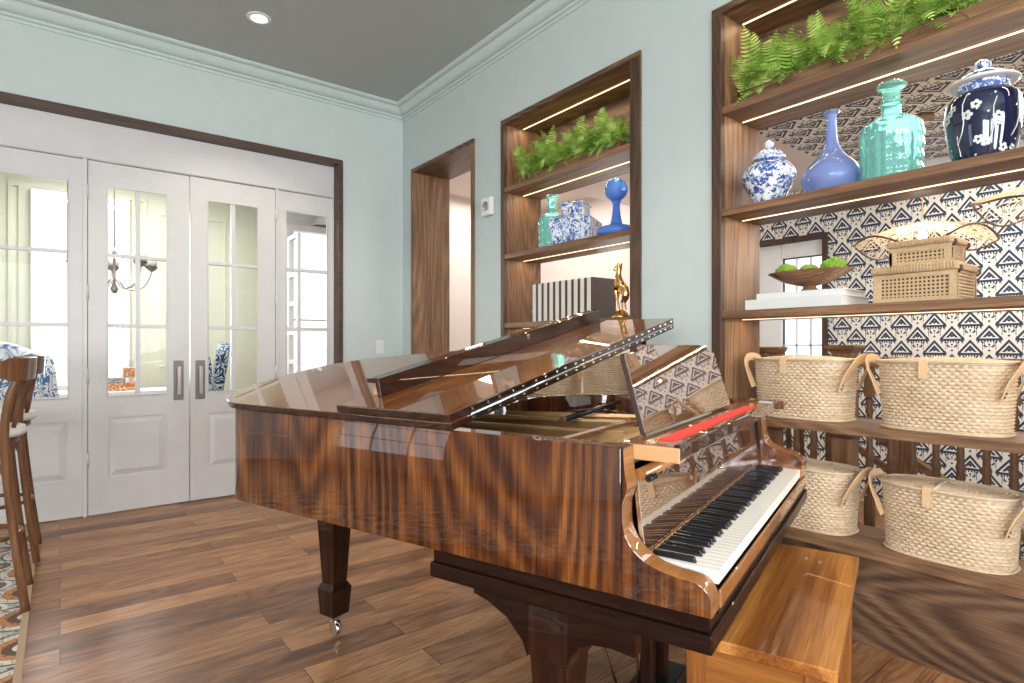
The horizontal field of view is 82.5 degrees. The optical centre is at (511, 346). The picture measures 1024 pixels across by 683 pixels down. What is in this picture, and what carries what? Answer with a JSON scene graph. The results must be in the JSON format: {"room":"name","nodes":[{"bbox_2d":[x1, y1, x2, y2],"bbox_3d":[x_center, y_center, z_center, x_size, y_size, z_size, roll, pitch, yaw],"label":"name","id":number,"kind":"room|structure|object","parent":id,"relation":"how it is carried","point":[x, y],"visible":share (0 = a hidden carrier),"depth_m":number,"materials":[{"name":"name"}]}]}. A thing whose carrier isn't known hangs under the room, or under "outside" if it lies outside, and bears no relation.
{"room":"music room","nodes":[
{"label":"music room","id":0,"kind":"room"},
{"bbox_2d":[0,172,325,390],"bbox_3d":[-4.242,-0.440,7.686,7.700,3.300,0.150,0,0,-38],"label":"wall","id":1,"kind":"structure","parent":0,"point":[245,216],"depth_m":7.77,"materials":[{"name":"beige paint"}]},
{"bbox_2d":[31,188,128,390],"bbox_3d":[-5.080,-0.630,6.899,0.930,2.320,0.130,0,0,-38],"label":"window","id":2,"kind":"structure","parent":1,"relation":"in","point":[37,195],"depth_m":6.71,"materials":[{"name":"white paint"}]},
{"bbox_2d":[8,180,225,387],"bbox_3d":[-4.738,-0.375,7.192,2.230,2.970,0.025,0,0,-38],"label":"trim","id":3,"kind":"structure","parent":1,"relation":"attached to","point":[24,188],"depth_m":6.61,"materials":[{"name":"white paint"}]},
{"bbox_2d":[140,250,157,288],"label":"chandelier","id":4,"kind":"object","parent":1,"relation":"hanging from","point":[150,266],"depth_m":5.93,"materials":[{"name":"silver metal"}]},
{"bbox_2d":[287,223,325,372],"bbox_3d":[-2.862,-0.390,8.616,0.920,2.740,0.130,0,0,-38],"label":"window","id":5,"kind":"structure","parent":1,"relation":"in","point":[291,228],"depth_m":8.34,"materials":[{"name":"white paint"}]},
{"bbox_2d":[0,19,402,361],"bbox_3d":[-3.634,-0.530,3.674,7.150,3.480,0.160,0,0,-38],"label":"wall","id":6,"kind":"structure","parent":0,"point":[37,63],"depth_m":4.88,"materials":[{"name":"teal paint"}]},
{"bbox_2d":[0,146,82,523],"bbox_3d":[-3.517,-0.067,3.815,1.148,2.537,0.046,0,0,-38],"label":"door","id":7,"kind":"structure","parent":6,"relation":"in","point":[55,436],"depth_m":4.09,"materials":[{"name":"white paint"}]},
{"bbox_2d":[86,160,188,514],"bbox_3d":[-2.780,-0.067,4.359,0.655,2.537,0.086,0,0,-38],"label":"door","id":8,"kind":"structure","parent":6,"relation":"in","point":[137,456],"depth_m":4.35,"materials":[{"name":"white paint"}]},
{"bbox_2d":[0,103,333,198],"bbox_3d":[-2.810,-1.472,4.365,3.000,0.297,0.076,0,0,-38],"label":"transom panel","id":9,"kind":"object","parent":6,"relation":"attached to","point":[22,128],"depth_m":4.41,"materials":[{"name":"white paint"}]},
{"bbox_2d":[0,91,342,363],"bbox_3d":[-2.758,-0.226,4.298,3.088,2.872,0.114,0,0,-38],"label":"trim","id":10,"kind":"structure","parent":6,"relation":"attached to","point":[7,98],"depth_m":4.76,"materials":[{"name":"brown wood"}]},
{"bbox_2d":[83,158,333,516],"bbox_3d":[-2.811,-0.066,4.367,3.016,2.551,0.072,0,0,-38],"label":"trim","id":11,"kind":"structure","parent":6,"relation":"attached to","point":[85,164],"depth_m":4.16,"materials":[{"name":"white paint"}]},
{"bbox_2d":[189,176,276,500],"bbox_3d":[-2.255,-0.067,4.766,0.655,2.537,0.086,0,0,-38],"label":"door","id":12,"kind":"structure","parent":6,"relation":"in","point":[211,419],"depth_m":4.67,"materials":[{"name":"white paint"}]},
{"bbox_2d":[279,190,331,376],"bbox_3d":[-1.815,-0.067,5.131,0.470,2.537,0.046,0,0,-38],"label":"door","id":13,"kind":"structure","parent":6,"relation":"in","point":[291,202],"depth_m":5.07,"materials":[{"name":"white paint"}]},
{"bbox_2d":[376,340,383,353],"bbox_3d":[-1.226,0.000,5.431,0.080,0.128,0.010,0,0,-38],"label":"light switch","id":14,"kind":"object","parent":6,"relation":"attached to","point":[379,343],"visible":1,"depth_m":5.43,"materials":[{"name":"white plastic"}]},
{"bbox_2d":[38,0,535,101],"bbox_3d":[-0.882,-2.330,-0.044,7.350,0.120,9.410,0,0,-38],"label":"ceiling","id":15,"kind":"structure","parent":0,"point":[386,49],"depth_m":4.19,"materials":[{"name":"grey paint"}]},
{"bbox_2d":[246,11,271,24],"bbox_3d":[-1.746,-2.267,4.030,0.164,0.006,0.164,0,0,-38],"label":"recessed light","id":16,"kind":"object","parent":15,"relation":"in","point":[260,18],"visible":1,"depth_m":4.03,"materials":[{"name":"white ceramic"}]},
{"bbox_2d":[313,171,587,226],"bbox_3d":[-0.572,-1.830,7.334,2.166,0.080,4.900,0,0,-38],"label":"ceiling","id":17,"kind":"structure","parent":0,"point":[460,186],"depth_m":6.86,"materials":[{"name":"beige paint"}]},
{"bbox_2d":[450,195,470,350],"bbox_3d":[-0.497,-0.290,7.139,2.046,3.000,0.100,0,0,-38],"label":"wall","id":18,"kind":"structure","parent":0,"point":[460,208],"depth_m":6.98,"materials":[{"name":"beige paint"}]},
{"bbox_2d":[0,494,967,682],"bbox_3d":[-1.091,1.270,2.064,9.600,0.120,13.000,0,0,-38],"label":"floor","id":19,"kind":"structure","parent":0,"point":[222,589],"depth_m":2.64,"materials":[{"name":"brown wood"}]},
{"bbox_2d":[0,530,34,682],"bbox_3d":[-2.218,1.204,0.733,2.390,0.010,6.075,0,0,-38],"label":"rug","id":20,"kind":"object","parent":19,"relation":"on","point":[13,623],"visible":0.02,"depth_m":2.55,"materials":[{"name":"multicoloured fabric"}]},
{"bbox_2d":[0,356,36,612],"bbox_3d":[-2.500,0.625,2.668,0.516,1.153,0.504,0,0,-38],"label":"bar stool","id":21,"kind":"object","parent":20,"relation":"on","point":[18,370],"visible":1,"depth_m":2.63,"materials":[{"name":"brown wood"}]},
{"bbox_2d":[9,422,26,437],"bbox_3d":[-2.499,0.391,2.669,0.437,0.055,0.437,0,0,-38],"label":"cushion","id":22,"kind":"object","parent":21,"relation":"on","point":[16,429],"depth_m":2.70,"materials":[{"name":"white fabric"}]},
{"bbox_2d":[0,355,45,562],"bbox_3d":[-2.943,0.625,3.273,0.516,1.153,0.504,0,0,-38],"label":"bar stool","id":23,"kind":"object","parent":20,"relation":"on","point":[26,414],"visible":0.58,"depth_m":3.25,"materials":[{"name":"brown wood"}]},
{"bbox_2d":[0,409,36,420],"bbox_3d":[-2.942,0.391,3.274,0.437,0.055,0.437,0,0,-38],"label":"cushion","id":24,"kind":"object","parent":23,"relation":"on","point":[25,414],"depth_m":3.29,"materials":[{"name":"white fabric"}]},
{"bbox_2d":[0,342,58,399],"bbox_3d":[-4.494,0.580,5.229,0.720,1.260,0.736,0,0,-18],"label":"chair","id":25,"kind":"object","parent":19,"relation":"on","point":[46,382],"visible":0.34,"depth_m":5.05,"materials":[{"name":"blue fabric"}]},
{"bbox_2d":[58,387,165,396],"bbox_3d":[-4.265,0.838,6.246,1.900,0.745,0.500,0,0,-38],"label":"dining table","id":26,"kind":"object","parent":19,"relation":"on","point":[158,389],"visible":0.06,"depth_m":6.17,"materials":[{"name":"white paint"}]},
{"bbox_2d":[108,382,134,390],"bbox_3d":[-4.171,0.422,6.255,0.260,0.085,0.200,0,0,-38],"label":"box","id":27,"kind":"object","parent":26,"relation":"on","point":[127,386],"visible":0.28,"depth_m":6.17,"materials":[{"name":"orange cardboard"}]},
{"bbox_2d":[108,377,124,382],"bbox_3d":[-4.215,0.352,6.222,0.150,0.055,0.160,0,0,-38],"label":"box","id":28,"kind":"object","parent":27,"relation":"on","point":[110,379],"visible":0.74,"depth_m":6.17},
{"bbox_2d":[123,367,134,376],"bbox_3d":[-4.132,0.273,6.298,0.105,0.105,0.120,0,0,-38],"label":"box","id":29,"kind":"object","parent":28,"relation":"on","point":[127,371],"visible":0.82,"depth_m":6.25,"materials":[{"name":"orange cardboard"}]},
{"bbox_2d":[209,342,229,390],"bbox_3d":[-3.296,0.580,5.969,0.736,1.260,0.720,0,0,-28],"label":"chair","id":30,"kind":"object","parent":19,"relation":"on","point":[217,380],"visible":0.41,"depth_m":5.82,"materials":[{"name":"blue fabric"}]},
{"bbox_2d":[287,232,300,374],"bbox_3d":[-2.711,-0.090,7.260,0.040,2.600,0.400,0,0,-38],"label":"door","id":31,"kind":"structure","parent":19,"relation":"on","point":[297,236],"depth_m":7.21,"materials":[{"name":"white paint"}]},
{"bbox_2d":[227,309,806,682],"bbox_3d":[0.017,0.515,2.283,1.895,1.390,1.496,0,0,33],"label":"grand piano","id":32,"kind":"object","parent":19,"relation":"on","point":[639,522],"visible":1,"depth_m":1.61,"materials":[{"name":"brown wood"}]},
{"bbox_2d":[619,401,771,447],"bbox_3d":[0.649,0.232,1.843,0.130,0.024,1.268,0,0,33],"label":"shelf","id":33,"kind":"object","parent":32,"relation":"attached to","point":[673,434],"depth_m":1.64,"materials":[{"name":"brown wood"}]},
{"bbox_2d":[501,50,641,395],"bbox_3d":[0.459,-0.230,3.908,0.360,2.880,1.313,0,0,-38],"label":"bookcase","id":34,"kind":"object","parent":19,"relation":"on","point":[617,87],"visible":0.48,"depth_m":4.03,"materials":[{"name":"brown wood"}]},
{"bbox_2d":[532,284,536,321],"bbox_3d":[0.241,-0.307,4.146,0.223,0.262,0.056,0,0,-38],"label":"book","id":35,"kind":"object","parent":34,"relation":"on","point":[534,287],"visible":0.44,"depth_m":4.07,"materials":[{"name":"paper"}]},
{"bbox_2d":[537,283,542,320],"bbox_3d":[0.277,-0.307,4.099,0.223,0.262,0.056,0,0,-38],"label":"book","id":36,"kind":"object","parent":34,"relation":"on","point":[539,286],"visible":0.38,"depth_m":4.02,"materials":[{"name":"paper"}]},
{"bbox_2d":[543,283,547,320],"bbox_3d":[0.314,-0.307,4.053,0.223,0.262,0.056,0,0,-38],"label":"book","id":37,"kind":"object","parent":34,"relation":"on","point":[545,285],"visible":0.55,"depth_m":3.98,"materials":[{"name":"paper"}]},
{"bbox_2d":[538,194,560,246],"bbox_3d":[0.285,-0.876,4.141,0.205,0.392,0.202,0,0,-28],"label":"glass bottle","id":38,"kind":"object","parent":34,"relation":"on","point":[544,236],"visible":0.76,"depth_m":4.08,"materials":[{"name":"teal glass"}]},
{"bbox_2d":[548,282,553,320],"bbox_3d":[0.350,-0.307,4.006,0.223,0.262,0.056,0,0,-38],"label":"book","id":39,"kind":"object","parent":34,"relation":"on","point":[550,284],"visible":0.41,"depth_m":3.94,"materials":[{"name":"paper"}]},
{"bbox_2d":[554,281,559,319],"bbox_3d":[0.386,-0.307,3.959,0.223,0.262,0.056,0,0,-38],"label":"book","id":40,"kind":"object","parent":34,"relation":"on","point":[556,284],"visible":0.33,"depth_m":3.89,"materials":[{"name":"paper"}]},
{"bbox_2d":[533,371,581,394],"bbox_3d":[0.311,0.190,4.097,0.294,0.278,0.487,0,0,-38],"label":"wicker basket","id":41,"kind":"object","parent":34,"relation":"on","point":[572,384],"visible":0.24,"depth_m":3.94,"materials":[{"name":"beige wicker"}]},
{"bbox_2d":[560,280,565,318],"bbox_3d":[0.422,-0.307,3.913,0.223,0.262,0.056,0,0,-38],"label":"book","id":42,"kind":"object","parent":34,"relation":"on","point":[562,283],"visible":0.3,"depth_m":3.85,"materials":[{"name":"paper"}]},
{"bbox_2d":[566,279,572,316],"bbox_3d":[0.458,-0.307,3.866,0.223,0.262,0.056,0,0,-38],"label":"book","id":43,"kind":"object","parent":34,"relation":"on","point":[569,283],"visible":0.29,"depth_m":3.79,"materials":[{"name":"paper"}]},
{"bbox_2d":[512,107,629,181],"bbox_3d":[0.424,-1.295,3.917,0.459,0.328,1.052,0,0,-38],"label":"potted fern","id":44,"kind":"object","parent":34,"relation":"on","point":[582,144],"visible":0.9,"depth_m":3.74,"materials":[{"name":"green plant"}]},
{"bbox_2d":[548,200,601,243],"bbox_3d":[0.432,-0.829,3.951,0.291,0.298,0.291,0,0,24],"label":"jar","id":45,"kind":"object","parent":34,"relation":"on","point":[575,221],"visible":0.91,"depth_m":3.85,"materials":[{"name":"blue ceramic"}]},
{"bbox_2d":[573,278,578,314],"bbox_3d":[0.494,-0.307,3.819,0.223,0.262,0.056,0,0,-38],"label":"book","id":46,"kind":"object","parent":34,"relation":"on","point":[575,281],"visible":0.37,"depth_m":3.75,"materials":[{"name":"paper"}]},
{"bbox_2d":[579,278,585,312],"bbox_3d":[0.531,-0.307,3.772,0.223,0.262,0.056,0,0,-38],"label":"book","id":47,"kind":"object","parent":34,"relation":"on","point":[582,281],"visible":0.31,"depth_m":3.70,"materials":[{"name":"paper"}]},
{"bbox_2d":[586,277,615,317],"bbox_3d":[0.567,-0.307,3.725,0.223,0.262,0.056,0,0,-38],"label":"book","id":48,"kind":"object","parent":34,"relation":"on","point":[600,295],"visible":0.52,"depth_m":3.69,"materials":[{"name":"paper"}]},
{"bbox_2d":[577,353,628,393],"bbox_3d":[0.635,0.178,3.678,0.293,0.301,0.533,0,0,-38],"label":"wicker basket","id":49,"kind":"object","parent":34,"relation":"on","point":[609,373],"visible":0.31,"depth_m":3.56,"materials":[{"name":"beige wicker"}]},
{"bbox_2d":[596,178,629,234],"bbox_3d":[0.647,-0.864,3.624,0.246,0.367,0.246,0,0,-38],"label":"decanter","id":50,"kind":"object","parent":34,"relation":"on","point":[616,189],"visible":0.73,"depth_m":3.57,"materials":[{"name":"blue glass"}]},
{"bbox_2d":[611,263,629,316],"bbox_3d":[0.657,-0.342,3.521,0.116,0.331,0.122,0,0,-38],"label":"deer figurine","id":51,"kind":"object","parent":34,"relation":"on","point":[620,287],"visible":0.96,"depth_m":3.50,"materials":[{"name":"gold metal"}]},
{"bbox_2d":[760,347,766,356],"bbox_3d":[1.743,0.605,4.055,0.105,1.211,0.105,0,0,-38],"label":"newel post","id":52,"kind":"object","parent":19,"relation":"on","point":[763,353],"visible":0.12,"depth_m":4.01,"materials":[{"name":"brown wood"}]},
{"bbox_2d":[686,544,858,682],"bbox_3d":[0.796,0.960,1.724,0.354,0.500,0.842,0,0,33],"label":"piano bench","id":53,"kind":"object","parent":19,"relation":"on","point":[794,625],"visible":0.64,"depth_m":1.49,"materials":[{"name":"brown wood"}]},
{"bbox_2d":[763,347,787,446],"bbox_3d":[1.629,0.605,3.613,0.105,1.211,0.105,0,0,-38],"label":"newel post","id":54,"kind":"object","parent":19,"relation":"on","point":[776,434],"visible":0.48,"depth_m":3.58,"materials":[{"name":"brown wood"}]},
{"bbox_2d":[824,345,865,523],"bbox_3d":[1.877,0.600,3.293,0.158,1.221,0.158,0,0,-38],"label":"newel post","id":55,"kind":"object","parent":19,"relation":"on","point":[844,448],"visible":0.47,"depth_m":3.26,"materials":[{"name":"brown wood"}]},
{"bbox_2d":[858,357,1023,368],"bbox_3d":[2.251,0.083,2.811,0.062,0.055,1.090,0,0,-38],"label":"handrail","id":56,"kind":"object","parent":55,"relation":"attached to","point":[863,364],"visible":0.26,"depth_m":3.09,"materials":[{"name":"brown wood"}]},
{"bbox_2d":[712,0,1023,682],"bbox_3d":[1.659,-0.235,2.358,0.360,2.890,1.698,0,0,-38],"label":"bookcase","id":57,"kind":"object","parent":19,"relation":"on","point":[965,625],"visible":0.61,"depth_m":2.40,"materials":[{"name":"brown wood"}]},
{"bbox_2d":[741,140,796,202],"bbox_3d":[1.264,-0.850,2.876,0.252,0.340,0.252,0,0,-38],"label":"ginger jar","id":58,"kind":"object","parent":57,"relation":"on","point":[770,175],"visible":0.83,"depth_m":2.80,"materials":[{"name":"blue ceramic"}]},
{"bbox_2d":[744,352,869,422],"bbox_3d":[1.366,0.178,2.733,0.293,0.301,0.533,0,0,-38],"label":"wicker basket","id":59,"kind":"object","parent":57,"relation":"on","point":[813,388],"visible":0.97,"depth_m":2.60,"materials":[{"name":"beige wicker"}]},
{"bbox_2d":[745,294,869,309],"bbox_3d":[1.368,-0.200,2.722,0.285,0.050,0.440,0,0,-38],"label":"book","id":60,"kind":"object","parent":57,"relation":"on","point":[834,299],"visible":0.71,"depth_m":2.59,"materials":[{"name":"paper"}]},
{"bbox_2d":[757,288,865,299],"bbox_3d":[1.383,-0.238,2.711,0.254,0.030,0.385,0,0,-41],"label":"book","id":61,"kind":"object","parent":60,"relation":"on","point":[848,291],"visible":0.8,"depth_m":2.60,"materials":[{"name":"paper"}]},
{"bbox_2d":[768,267,854,290],"bbox_3d":[1.383,-0.301,2.714,0.238,0.098,0.383,0,0,-38],"label":"footed bowl","id":62,"kind":"object","parent":61,"relation":"on","point":[809,278],"visible":0.88,"depth_m":2.64,"materials":[{"name":"brown wood"}]},
{"bbox_2d":[775,263,796,271],"bbox_3d":[1.315,-0.355,2.794,0.105,0.092,0.103,0,0,-38],"label":"moss ball","id":63,"kind":"object","parent":62,"relation":"in","point":[785,267],"visible":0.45,"depth_m":2.76,"materials":[{"name":"green plant"}]},
{"bbox_2d":[800,264,817,268],"bbox_3d":[1.378,-0.348,2.712,0.089,0.077,0.085,0,0,-38],"label":"moss ball","id":64,"kind":"object","parent":62,"relation":"in","point":[806,266],"visible":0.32,"depth_m":2.69,"materials":[{"name":"green plant"}]},
{"bbox_2d":[820,256,847,267],"bbox_3d":[1.445,-0.358,2.623,0.110,0.098,0.107,0,0,-38],"label":"moss ball","id":65,"kind":"object","parent":62,"relation":"in","point":[835,261],"visible":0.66,"depth_m":2.59,"materials":[{"name":"green plant"}]},
{"bbox_2d":[801,110,859,191],"bbox_3d":[1.445,-0.869,2.642,0.247,0.378,0.247,0,0,-38],"label":"glass vase","id":66,"kind":"object","parent":57,"relation":"on","point":[833,166],"visible":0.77,"depth_m":2.58,"materials":[{"name":"blue glass"}]},
{"bbox_2d":[790,458,872,535],"bbox_3d":[1.373,0.670,2.725,0.293,0.301,0.533,0,0,-38],"label":"wicker basket","id":67,"kind":"object","parent":57,"relation":"on","point":[830,507],"visible":0.63,"depth_m":2.56,"materials":[{"name":"beige wicker"}]},
{"bbox_2d":[728,0,1017,104],"bbox_3d":[1.554,-1.320,2.494,0.526,0.360,1.220,0,0,-38],"label":"potted fern","id":68,"kind":"object","parent":57,"relation":"on","point":[878,28],"visible":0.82,"depth_m":2.44,"materials":[{"name":"green plant"}]},
{"bbox_2d":[858,79,925,179],"bbox_3d":[1.592,-0.891,2.453,0.238,0.422,0.235,0,0,32],"label":"glass bottle","id":69,"kind":"object","parent":57,"relation":"on","point":[893,142],"visible":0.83,"depth_m":2.37,"materials":[{"name":"teal glass"}]},
{"bbox_2d":[871,260,981,302],"bbox_3d":[1.675,-0.250,2.367,0.255,0.152,0.312,0,0,-38],"label":"box","id":70,"kind":"object","parent":57,"relation":"on","point":[955,279],"visible":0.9,"depth_m":2.29,"materials":[{"name":"wicker"}]},
{"bbox_2d":[887,235,970,266],"bbox_3d":[1.684,-0.376,2.363,0.190,0.108,0.239,0,0,-38],"label":"box","id":71,"kind":"object","parent":70,"relation":"on","point":[949,247],"visible":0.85,"depth_m":2.31,"materials":[{"name":"wicker"}]},
{"bbox_2d":[865,353,1023,437],"bbox_3d":[1.699,0.178,2.295,0.293,0.301,0.533,0,0,-38],"label":"wicker basket","id":72,"kind":"object","parent":57,"relation":"on","point":[958,396],"visible":1,"depth_m":2.18,"materials":[{"name":"beige wicker"}]},
{"bbox_2d":[869,468,1023,575],"bbox_3d":[1.709,0.670,2.290,0.293,0.301,0.533,0,0,-38],"label":"wicker basket","id":73,"kind":"object","parent":57,"relation":"on","point":[975,527],"visible":1,"depth_m":2.19,"materials":[{"name":"beige wicker"}]},
{"bbox_2d":[943,58,1023,160],"bbox_3d":[1.773,-0.882,2.202,0.238,0.404,0.235,0,0,-38],"label":"ginger jar","id":74,"kind":"object","parent":57,"relation":"on","point":[984,116],"visible":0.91,"depth_m":2.12,"materials":[{"name":"blue ceramic"}]},
{"bbox_3d":[2.251,1.162,2.810,0.070,0.085,1.090,0,0,-38],"label":"rail","id":75,"kind":"object","parent":19,"relation":"on","visible":0},
{"bbox_2d":[864,367,874,526],"bbox_3d":[1.955,0.615,3.192,0.045,1.010,0.042,0,0,-38],"label":"baluster","id":76,"kind":"object","parent":75,"relation":"on","point":[869,390],"visible":0.63,"depth_m":3.18,"materials":[{"name":"brown wood"}]},
{"bbox_2d":[885,439,895,529],"bbox_3d":[2.017,0.615,3.112,0.045,1.010,0.042,0,0,-38],"label":"baluster","id":77,"kind":"object","parent":75,"relation":"on","point":[890,457],"visible":0.29,"depth_m":3.10,"materials":[{"name":"brown wood"}]},
{"bbox_2d":[908,442,917,474],"bbox_3d":[2.080,0.615,3.031,0.045,1.010,0.042,0,0,-38],"label":"baluster","id":78,"kind":"object","parent":75,"relation":"on","point":[912,460],"visible":0.27,"depth_m":3.02,"materials":[{"name":"brown wood"}]},
{"bbox_2d":[931,444,940,477],"bbox_3d":[2.142,0.615,2.950,0.045,1.010,0.042,0,0,-38],"label":"baluster","id":79,"kind":"object","parent":75,"relation":"on","point":[935,463],"visible":0.27,"depth_m":2.94,"materials":[{"name":"brown wood"}]},
{"bbox_2d":[955,447,965,480],"bbox_3d":[2.205,0.615,2.870,0.045,1.010,0.042,0,0,-38],"label":"baluster","id":80,"kind":"object","parent":75,"relation":"on","point":[960,467],"visible":0.26,"depth_m":2.86,"materials":[{"name":"brown wood"}]},
{"bbox_2d":[981,450,992,485],"bbox_3d":[2.267,0.615,2.789,0.045,1.010,0.042,0,0,-38],"label":"baluster","id":81,"kind":"object","parent":75,"relation":"on","point":[986,470],"visible":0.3,"depth_m":2.78,"materials":[{"name":"brown wood"}]},
{"bbox_2d":[1008,376,1020,558],"bbox_3d":[2.329,0.615,2.708,0.045,1.010,0.042,0,0,-38],"label":"baluster","id":82,"kind":"object","parent":75,"relation":"on","point":[1014,475],"visible":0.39,"depth_m":2.69,"materials":[{"name":"brown wood"}]},
{"bbox_3d":[1.935,1.162,3.806,0.070,0.085,0.550,0,0,-38],"label":"rail","id":83,"kind":"object","parent":19,"relation":"on","visible":0},
{"bbox_2d":[785,428,791,448],"bbox_3d":[1.853,0.615,3.913,0.045,1.010,0.042,0,0,-38],"label":"baluster","id":84,"kind":"object","parent":83,"relation":"on","point":[788,434],"visible":0.2,"depth_m":3.90,"materials":[{"name":"brown wood"}]},
{"bbox_2d":[799,429,804,456],"bbox_3d":[1.905,0.615,3.845,0.045,1.010,0.042,0,0,-38],"label":"baluster","id":85,"kind":"object","parent":83,"relation":"on","point":[801,432],"visible":0.18,"depth_m":3.83,"materials":[{"name":"brown wood"}]},
{"bbox_2d":[816,431,817,455],"bbox_3d":[1.957,0.615,3.778,0.045,1.010,0.042,0,0,-38],"label":"baluster","id":86,"kind":"object","parent":83,"relation":"on","point":[816,431],"visible":0.05,"depth_m":3.76,"materials":[{"name":"brown wood"}]},
{"bbox_2d":[824,432,827,460],"bbox_3d":[2.009,0.615,3.711,0.045,1.010,0.042,0,0,-38],"label":"baluster","id":87,"kind":"object","parent":83,"relation":"on","point":[826,433],"visible":0.15,"depth_m":3.70,"materials":[{"name":"brown wood"}]},
{"bbox_3d":[1.746,1.162,3.463,0.070,0.085,0.300,0,0,-38],"label":"rail","id":88,"kind":"object","parent":19,"relation":"on","visible":0},
{"bbox_2d":[792,429,799,452],"bbox_3d":[1.709,0.615,3.510,0.045,1.010,0.042,0,0,-38],"label":"baluster","id":89,"kind":"object","parent":88,"relation":"on","point":[796,445],"visible":0.23,"depth_m":3.50,"materials":[{"name":"brown wood"}]},
{"bbox_2d":[809,431,816,458],"bbox_3d":[1.770,0.615,3.431,0.045,1.010,0.042,0,0,-38],"label":"baluster","id":90,"kind":"object","parent":88,"relation":"on","point":[813,447],"visible":0.24,"depth_m":3.42,"materials":[{"name":"brown wood"}]},
{"bbox_2d":[827,433,830,460],"bbox_3d":[1.831,0.615,3.352,0.045,1.010,0.042,0,0,-38],"label":"baluster","id":91,"kind":"object","parent":88,"relation":"on","point":[829,438],"visible":0.11,"depth_m":3.34,"materials":[{"name":"brown wood"}]},
{"bbox_2d":[403,0,731,354],"bbox_3d":[1.869,-0.530,2.111,0.360,3.480,9.050,0,0,-38],"label":"wall","id":92,"kind":"structure","parent":0,"point":[674,37],"depth_m":3.28,"materials":[{"name":"teal paint"}]},
{"bbox_2d":[0,0,589,122],"bbox_3d":[-0.958,-2.205,-0.078,6.790,0.130,9.050,0,0,-38],"label":"trim","id":93,"kind":"structure","parent":92,"relation":"attached to","point":[539,15],"depth_m":4.38,"materials":[{"name":"teal paint"}]},
{"bbox_2d":[411,143,474,354],"bbox_3d":[-0.465,-0.200,5.128,0.398,2.820,1.030,0,0,-38],"label":"trim","id":94,"kind":"structure","parent":92,"relation":"attached to","point":[430,196],"depth_m":5.48,"materials":[{"name":"brown wood"}]},
{"bbox_2d":[411,138,474,179],"bbox_3d":[-0.465,-1.627,5.128,0.398,0.035,1.030,0,0,-38],"label":"trim","id":95,"kind":"structure","parent":92,"relation":"attached to","point":[455,162],"depth_m":5.15,"materials":[{"name":"brown wood"}]},
{"bbox_2d":[481,196,493,216],"bbox_3d":[-0.190,-1.065,4.431,0.056,0.140,0.124,0,0,-38],"label":"wall speaker","id":96,"kind":"object","parent":92,"relation":"attached to","point":[487,203],"visible":1,"depth_m":4.40,"materials":[{"name":"white plastic"}]},
{"bbox_2d":[482,201,487,210],"bbox_3d":[-0.204,-1.065,4.413,0.011,0.072,0.072,0,0,-38],"label":"grille","id":97,"kind":"object","parent":96,"relation":"attached to","point":[484,203],"depth_m":4.41,"materials":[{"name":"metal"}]},
{"bbox_2d":[541,180,1023,559],"bbox_3d":[2.135,0.510,5.509,0.120,4.600,11.100,0,0,-38],"label":"wall","id":98,"kind":"structure","parent":0,"point":[994,335],"depth_m":4.31,"materials":[{"name":"paper"}]},
{"bbox_2d":[760,232,827,355],"bbox_3d":[2.407,-0.158,5.132,0.130,1.575,0.750,0,0,-38],"label":"window","id":99,"kind":"structure","parent":98,"relation":"in","point":[773,254],"depth_m":5.16,"materials":[{"name":"brown wood"}]},
{"bbox_2d":[923,139,1023,166],"bbox_3d":[4.083,-1.285,2.812,0.100,0.110,4.450,0,0,-38],"label":"trim","id":100,"kind":"structure","parent":98,"relation":"attached to","point":[944,159],"depth_m":4.11,"materials":[{"name":"white paint"}]},
{"bbox_2d":[569,49,1023,205],"bbox_3d":[2.825,-1.565,2.946,2.166,0.450,6.200,0,0,-38],"label":"wallpaper","id":101,"kind":"structure","parent":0,"point":[807,134],"depth_m":3.55,"materials":[{"name":"paper"}]},
{"bbox_2d":[853,112,999,260],"bbox_3d":[2.377,-0.940,3.382,0.692,0.800,0.692,0,0,-38],"label":"pendant light","id":102,"kind":"object","parent":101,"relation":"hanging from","point":[923,227],"visible":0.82,"depth_m":3.33,"materials":[{"name":"wicker"}]},
{"bbox_2d":[970,185,1023,226],"bbox_3d":[2.744,-1.005,2.908,0.732,0.671,0.732,0,0,-38],"label":"pendant light","id":103,"kind":"object","parent":101,"relation":"hanging from","point":[1003,195],"visible":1,"depth_m":3.10,"materials":[{"name":"wicker"}]},
{"bbox_2d":[873,438,1023,542],"bbox_3d":[2.767,0.920,3.532,0.060,1.015,1.500,0,0,-38],"label":"handrail","id":104,"kind":"object","parent":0,"point":[921,466],"visible":0.02,"depth_m":3.70,"materials":[{"name":"brown wood"}]},
{"bbox_3d":[-3.279,-2.140,6.320,7.850,0.100,3.590,0,0,-38],"label":"ceiling","id":105,"kind":"structure","parent":0,"visible":0},
{"bbox_2d":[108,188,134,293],"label":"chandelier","id":106,"kind":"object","parent":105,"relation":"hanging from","point":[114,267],"depth_m":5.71,"materials":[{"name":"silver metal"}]},
{"bbox_3d":[3.034,2.095,3.113,1.290,1.430,1.890,0,0,-38],"label":"trim","id":107,"kind":"structure","parent":0,"visible":0},
{"bbox_2d":[894,440,908,473],"bbox_3d":[2.552,1.000,3.809,0.100,1.020,0.100,0,0,-38],"label":"newel post","id":108,"kind":"object","parent":107,"relation":"on","point":[901,448],"visible":0.02,"depth_m":3.77,"materials":[{"name":"brown wood"}]},
{"bbox_2d":[859,445,886,472],"bbox_3d":[2.767,1.095,3.532,0.030,1.005,1.500,0,0,-38],"label":"handrail","id":109,"kind":"object","parent":108,"relation":"attached to","point":[862,451],"visible":0.02,"depth_m":3.92,"materials":[{"name":"brown wood"}]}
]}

